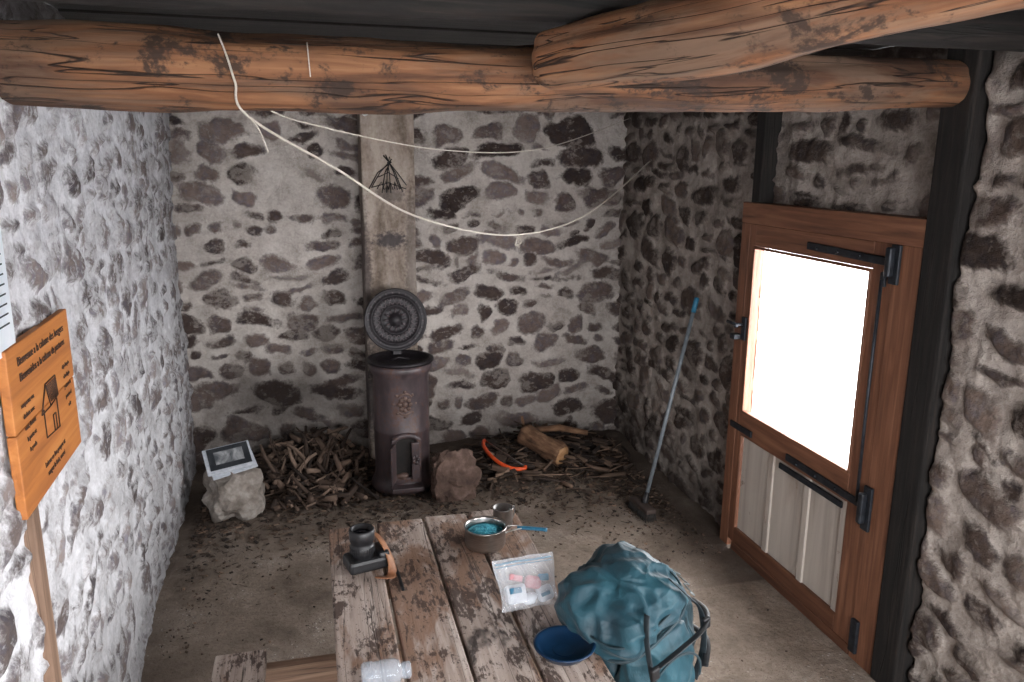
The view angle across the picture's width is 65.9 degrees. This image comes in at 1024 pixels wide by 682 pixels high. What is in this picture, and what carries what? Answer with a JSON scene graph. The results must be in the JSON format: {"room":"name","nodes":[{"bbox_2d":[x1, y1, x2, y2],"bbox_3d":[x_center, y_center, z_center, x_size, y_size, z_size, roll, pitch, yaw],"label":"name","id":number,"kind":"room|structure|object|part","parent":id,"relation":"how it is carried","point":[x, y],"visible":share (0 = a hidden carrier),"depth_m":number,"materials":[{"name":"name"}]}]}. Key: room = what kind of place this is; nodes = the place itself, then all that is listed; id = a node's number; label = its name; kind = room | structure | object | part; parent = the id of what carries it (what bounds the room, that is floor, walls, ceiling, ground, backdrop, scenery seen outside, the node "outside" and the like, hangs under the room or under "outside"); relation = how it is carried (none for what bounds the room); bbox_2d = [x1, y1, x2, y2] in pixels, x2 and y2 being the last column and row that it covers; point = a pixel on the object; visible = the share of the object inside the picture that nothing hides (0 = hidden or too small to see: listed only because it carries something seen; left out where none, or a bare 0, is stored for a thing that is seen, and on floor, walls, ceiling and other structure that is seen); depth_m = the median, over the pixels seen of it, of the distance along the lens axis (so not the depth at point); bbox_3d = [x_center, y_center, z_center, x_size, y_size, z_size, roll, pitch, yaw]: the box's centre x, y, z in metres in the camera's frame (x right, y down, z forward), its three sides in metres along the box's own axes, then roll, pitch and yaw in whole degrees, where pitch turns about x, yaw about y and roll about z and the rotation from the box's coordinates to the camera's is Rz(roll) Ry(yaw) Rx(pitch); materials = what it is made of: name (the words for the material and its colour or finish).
{"room":"mountain hut interior","nodes":[
{"label":"mountain hut interior","id":0,"kind":"room"},
{"bbox_2d":[0,0,196,681],"bbox_3d":[-1.281,0.447,2.096,0.077,2.780,7.404,-3,13,-16],"label":"wall","id":1,"kind":"structure","parent":0,"point":[88,231],"depth_m":2.94,"materials":[{"name":"stone"}]},
{"bbox_2d":[0,227,15,358],"bbox_3d":[-1.201,-0.108,1.831,0.004,0.300,0.210,-3,13,-16],"label":"paper notice","id":2,"kind":"object","parent":1,"relation":"attached to","point":[7,334],"visible":0.96,"depth_m":1.90,"materials":[{"name":"white paper"}]},
{"bbox_2d":[0,309,80,519],"bbox_3d":[-1.285,0.173,2.173,0.027,0.427,0.587,-3,13,-16],"label":"wooden sign","id":3,"kind":"object","parent":1,"relation":"attached to","point":[38,397],"visible":1,"depth_m":2.08,"materials":[{"name":"orange wood"}]},
{"bbox_2d":[0,19,969,114],"bbox_3d":[0.077,-0.806,2.440,3.316,0.246,0.219,-3,13,-16],"label":"ceiling beam","id":4,"kind":"structure","parent":1,"relation":"attached to","point":[58,63],"depth_m":2.22,"materials":[{"name":"brown wood"}]},
{"bbox_2d":[217,33,651,247],"bbox_3d":[0.086,-0.828,3.855,0.072,0.731,3.902,7,14,25],"label":"string","id":5,"kind":"object","parent":4,"relation":"hanging from","point":[255,122],"visible":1,"depth_m":2.75,"materials":[{"name":"fabric"}]},
{"bbox_2d":[271,42,629,152],"bbox_3d":[0.031,-1.101,4.040,0.281,0.284,4.031,5,14,20],"label":"cord","id":6,"kind":"object","parent":4,"relation":"hanging from","point":[306,42],"visible":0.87,"depth_m":3.02,"materials":[{"name":"fabric"}]},
{"bbox_2d":[168,110,627,464],"bbox_3d":[-0.719,-0.413,5.909,3.480,2.780,0.074,-3,13,-14],"label":"wall","id":7,"kind":"structure","parent":0,"point":[268,245],"depth_m":5.86,"materials":[{"name":"stone"}]},
{"bbox_2d":[141,429,875,681],"bbox_3d":[0.212,1.575,2.746,3.600,0.092,7.600,-3,13,-14],"label":"floor","id":8,"kind":"structure","parent":0,"point":[729,588],"depth_m":4.19,"materials":[{"name":"brown soil"}]},
{"bbox_2d":[24,505,61,681],"bbox_3d":[-1.251,1.063,2.181,0.035,1.302,0.060,-3,13,-14],"label":"sign post","id":9,"kind":"object","parent":8,"relation":"on","point":[33,539],"visible":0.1,"depth_m":2.08,"materials":[{"name":"brown wood"}]},
{"bbox_2d":[202,467,264,522],"bbox_3d":[-1.745,0.953,4.954,0.376,0.346,0.367,-3,13,-14],"label":"boulder","id":10,"kind":"object","parent":8,"relation":"on","point":[240,495],"visible":0.87,"depth_m":4.84,"materials":[{"name":"grey stone"}]},
{"bbox_2d":[202,440,257,480],"bbox_3d":[-1.749,0.737,4.901,0.301,0.167,0.183,-6,15,-28],"label":"picture frame","id":11,"kind":"object","parent":10,"relation":"on","point":[237,457],"visible":1,"depth_m":4.88,"materials":[{"name":"white plastic"}]},
{"bbox_2d":[254,426,379,511],"bbox_3d":[-1.401,0.830,5.405,0.890,0.350,0.944,-3,13,-16],"label":"pile","id":12,"kind":"object","parent":8,"relation":"on","point":[291,468],"visible":0.98,"depth_m":5.33,"materials":[{"name":"brown wood"}]},
{"bbox_2d":[357,114,417,458],"bbox_3d":[-0.894,-0.438,5.738,0.372,2.660,0.312,-3,13,-14],"label":"chimney column","id":13,"kind":"structure","parent":8,"relation":"on","point":[388,234],"depth_m":5.50,"materials":[{"name":"paint"}]},
{"bbox_2d":[369,155,406,192],"bbox_3d":[-0.859,-1.146,5.417,0.274,0.260,0.007,-3,13,-14],"label":"drawing","id":14,"kind":"object","parent":13,"relation":"attached to","point":[386,158],"visible":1,"depth_m":5.42,"materials":[{"name":"black paint"}]},
{"bbox_2d":[364,288,433,496],"bbox_3d":[-0.760,0.333,5.355,0.444,1.346,0.783,-3,13,-14],"label":"wood stove","id":15,"kind":"object","parent":8,"relation":"on","point":[395,319],"visible":1,"depth_m":5.21,"materials":[{"name":"metal"}]},
{"bbox_3d":[-0.791,-0.131,5.373,0.428,0.450,0.098,-3,13,-14],"label":"open lid","id":16,"kind":"part","parent":15,"relation":"part of","materials":[{"name":"metal"}]},
{"bbox_3d":[-0.744,0.544,5.330,0.444,0.946,0.444,-3,13,-14],"label":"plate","id":17,"kind":"part","parent":15,"relation":"part of","materials":[{"name":"metal"}]},
{"bbox_3d":[-0.687,0.800,5.151,0.220,0.390,0.161,-3,13,-14],"label":"fire door","id":18,"kind":"part","parent":15,"relation":"part of","materials":[{"name":"metal"}]},
{"bbox_2d":[211,509,614,681],"bbox_3d":[-0.164,1.288,2.530,1.582,0.780,1.742,-3,13,-14],"label":"picnic table","id":19,"kind":"object","parent":8,"relation":"on","point":[454,621],"visible":0.67,"depth_m":2.60,"materials":[{"name":"brown wood"}]},
{"bbox_2d":[343,523,404,590],"bbox_3d":[-0.492,0.750,2.774,0.196,0.157,0.280,-3,13,-14],"label":"camera","id":20,"kind":"object","parent":19,"relation":"on","point":[365,555],"visible":1,"depth_m":2.79,"materials":[{"name":"black plastic"}]},
{"bbox_2d":[493,503,514,529],"bbox_3d":[-0.028,0.703,3.161,0.100,0.083,0.083,-3,13,-14],"label":"mug","id":21,"kind":"object","parent":19,"relation":"on","point":[504,511],"visible":0.74,"depth_m":3.14,"materials":[{"name":"silver metal"}]},
{"bbox_2d":[464,516,546,553],"bbox_3d":[-0.026,0.735,3.021,0.320,0.082,0.164,-3,13,-14],"label":"cooking pot","id":22,"kind":"object","parent":19,"relation":"on","point":[483,534],"visible":1,"depth_m":2.97,"materials":[{"name":"metal"}]},
{"bbox_3d":[-0.102,0.739,3.002,0.164,0.082,0.164,-3,13,-14],"label":"pot","id":23,"kind":"part","parent":22,"relation":"part of","materials":[{"name":"metal"}]},
{"bbox_3d":[0.050,0.719,3.026,0.172,0.017,0.050,-1,13,-7],"label":"pot handle","id":24,"kind":"part","parent":22,"relation":"part of","materials":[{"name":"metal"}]},
{"bbox_2d":[495,555,553,604],"bbox_3d":[0.048,0.800,2.608,0.216,0.149,0.125,-3,13,-14],"label":"bag","id":25,"kind":"object","parent":19,"relation":"on","point":[514,594],"visible":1,"depth_m":2.59,"materials":[{"name":"white"}]},
{"bbox_2d":[533,625,595,665],"bbox_3d":[0.156,0.913,2.352,0.186,0.034,0.186,-3,13,-14],"label":"bowl","id":26,"kind":"object","parent":19,"relation":"on","point":[557,644],"visible":0.98,"depth_m":2.36,"materials":[{"name":"blue plastic"}]},
{"bbox_2d":[554,541,710,681],"bbox_3d":[0.396,0.935,2.546,0.507,0.548,0.424,-10,16,-38],"label":"backpack","id":27,"kind":"object","parent":19,"relation":"on","point":[637,612],"visible":0.98,"depth_m":2.39,"materials":[{"name":"teal fabric"}]},
{"bbox_2d":[431,448,481,502],"bbox_3d":[-0.369,0.895,5.247,0.340,0.388,0.208,-3,13,-14],"label":"rock","id":28,"kind":"object","parent":8,"relation":"on","point":[455,476],"visible":0.98,"depth_m":5.17,"materials":[{"name":"brown stone"}]},
{"bbox_2d":[161,434,821,661],"bbox_3d":[-0.308,1.175,4.461,3.092,0.092,3.268,-3,13,-14],"label":"chips","id":29,"kind":"object","parent":8,"relation":"on","point":[630,469],"visible":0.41,"depth_m":5.06,"materials":[{"name":"brown plant"}]},
{"bbox_2d":[463,421,639,500],"bbox_3d":[0.302,0.833,5.710,1.239,0.202,1.282,-3,13,-14],"label":"pile","id":30,"kind":"object","parent":8,"relation":"on","point":[583,443],"visible":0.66,"depth_m":5.74,"materials":[{"name":"brown plant"}]},
{"bbox_2d":[481,439,526,470],"bbox_3d":[-0.106,0.820,5.670,0.167,0.098,0.517,-10,16,-38],"label":"saw","id":31,"kind":"object","parent":30,"relation":"on","point":[485,449],"visible":1,"depth_m":5.60,"materials":[{"name":"orange metal"}]},
{"bbox_3d":[-0.055,0.814,5.721,0.002,0.077,0.485,-10,16,-38],"label":"saw blade","id":32,"kind":"part","parent":31,"relation":"part of","materials":[{"name":"metal"}]},
{"bbox_2d":[517,424,568,466],"bbox_3d":[0.228,0.769,5.824,0.410,0.231,0.172,11,17,39],"label":"log","id":33,"kind":"object","parent":30,"relation":"on","point":[529,436],"visible":0.98,"depth_m":5.76,"materials":[{"name":"brown wood"}]},
{"bbox_2d":[521,416,587,434],"bbox_3d":[0.322,0.648,6.066,0.521,0.192,0.125,0,13,-4],"label":"branch piece","id":34,"kind":"object","parent":30,"relation":"on","point":[549,428],"visible":0.73,"depth_m":6.05,"materials":[{"name":"brown plant"}]},
{"bbox_2d":[628,297,698,522],"bbox_3d":[0.975,0.425,4.894,0.398,1.372,0.251,-3,13,-14],"label":"push broom","id":35,"kind":"object","parent":8,"relation":"on","point":[643,508],"visible":1,"depth_m":4.93,"materials":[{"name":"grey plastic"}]},
{"bbox_2d":[45,2,1023,55],"bbox_3d":[0.235,-1.013,2.159,3.700,0.076,7.600,-3,13,-14],"label":"ceiling","id":36,"kind":"structure","parent":0,"point":[462,32],"depth_m":2.86,"materials":[{"name":"brown wood"}]},
{"bbox_2d":[13,0,1023,51],"bbox_3d":[0.187,-0.923,2.161,3.303,0.145,0.157,-3,13,-15],"label":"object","id":37,"kind":"structure","parent":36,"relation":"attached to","point":[1004,31],"depth_m":2.08,"materials":[{"name":"brown wood"}]},
{"bbox_2d":[532,0,1023,89],"bbox_3d":[1.231,-0.718,1.500,1.948,0.362,2.062,-3,13,-14],"label":"wooden beam","id":38,"kind":"structure","parent":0,"point":[652,41],"depth_m":1.89,"materials":[{"name":"brown wood"}]},
{"bbox_2d":[612,46,1023,681],"bbox_3d":[1.718,0.302,2.849,0.121,2.780,7.401,-3,13,-14],"label":"wall","id":39,"kind":"structure","parent":0,"point":[680,220],"depth_m":3.38,"materials":[{"name":"stone"}]},
{"bbox_2d":[752,112,782,202],"bbox_3d":[1.330,-1.070,4.093,0.104,0.704,0.082,-3,13,-14],"label":"trim","id":40,"kind":"structure","parent":39,"relation":"attached to","point":[769,124],"depth_m":4.09,"materials":[{"name":"black wood"}]},
{"bbox_2d":[720,202,926,674],"bbox_3d":[1.440,0.355,3.871,0.160,1.980,1.336,-3,13,-14],"label":"door","id":41,"kind":"structure","parent":39,"relation":"in","point":[812,550],"depth_m":3.67,"materials":[{"name":"brown wood"}]},
{"bbox_2d":[726,316,746,340],"bbox_3d":[1.232,-0.072,4.344,0.075,0.130,0.096,-3,13,-14],"label":"door handle","id":42,"kind":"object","parent":41,"relation":"attached to","point":[742,336],"depth_m":4.32,"materials":[{"name":"black metal"}]},
{"bbox_3d":[1.413,0.898,4.052,0.031,0.570,0.912,-3,13,-14],"label":"panel","id":43,"kind":"part","parent":41,"relation":"part of","materials":[{"name":"grey wood"}]},
{"bbox_3d":[1.381,0.385,3.894,0.055,1.830,1.195,-3,13,-14],"label":"strap hinges","id":44,"kind":"part","parent":41,"relation":"part of","materials":[{"name":"black metal"}]},
{"bbox_2d":[870,48,994,681],"bbox_3d":[1.656,0.179,3.101,0.150,2.664,0.155,-3,13,-14],"label":"door frame","id":45,"kind":"structure","parent":39,"relation":"attached to","point":[962,133],"depth_m":3.04,"materials":[{"name":"black wood"}]},
{"label":"outside","id":46,"kind":"structure","parent":0,"visible":0},
{"bbox_2d":[752,249,868,466],"bbox_3d":[-0.020,2.262,0.513,60.000,0.001,60.000,-3,13,-14],"label":"window pane","id":47,"kind":"structure","parent":46,"point":[811,318],"depth_m":10.19,"materials":[{"name":"white glass"}]}
]}

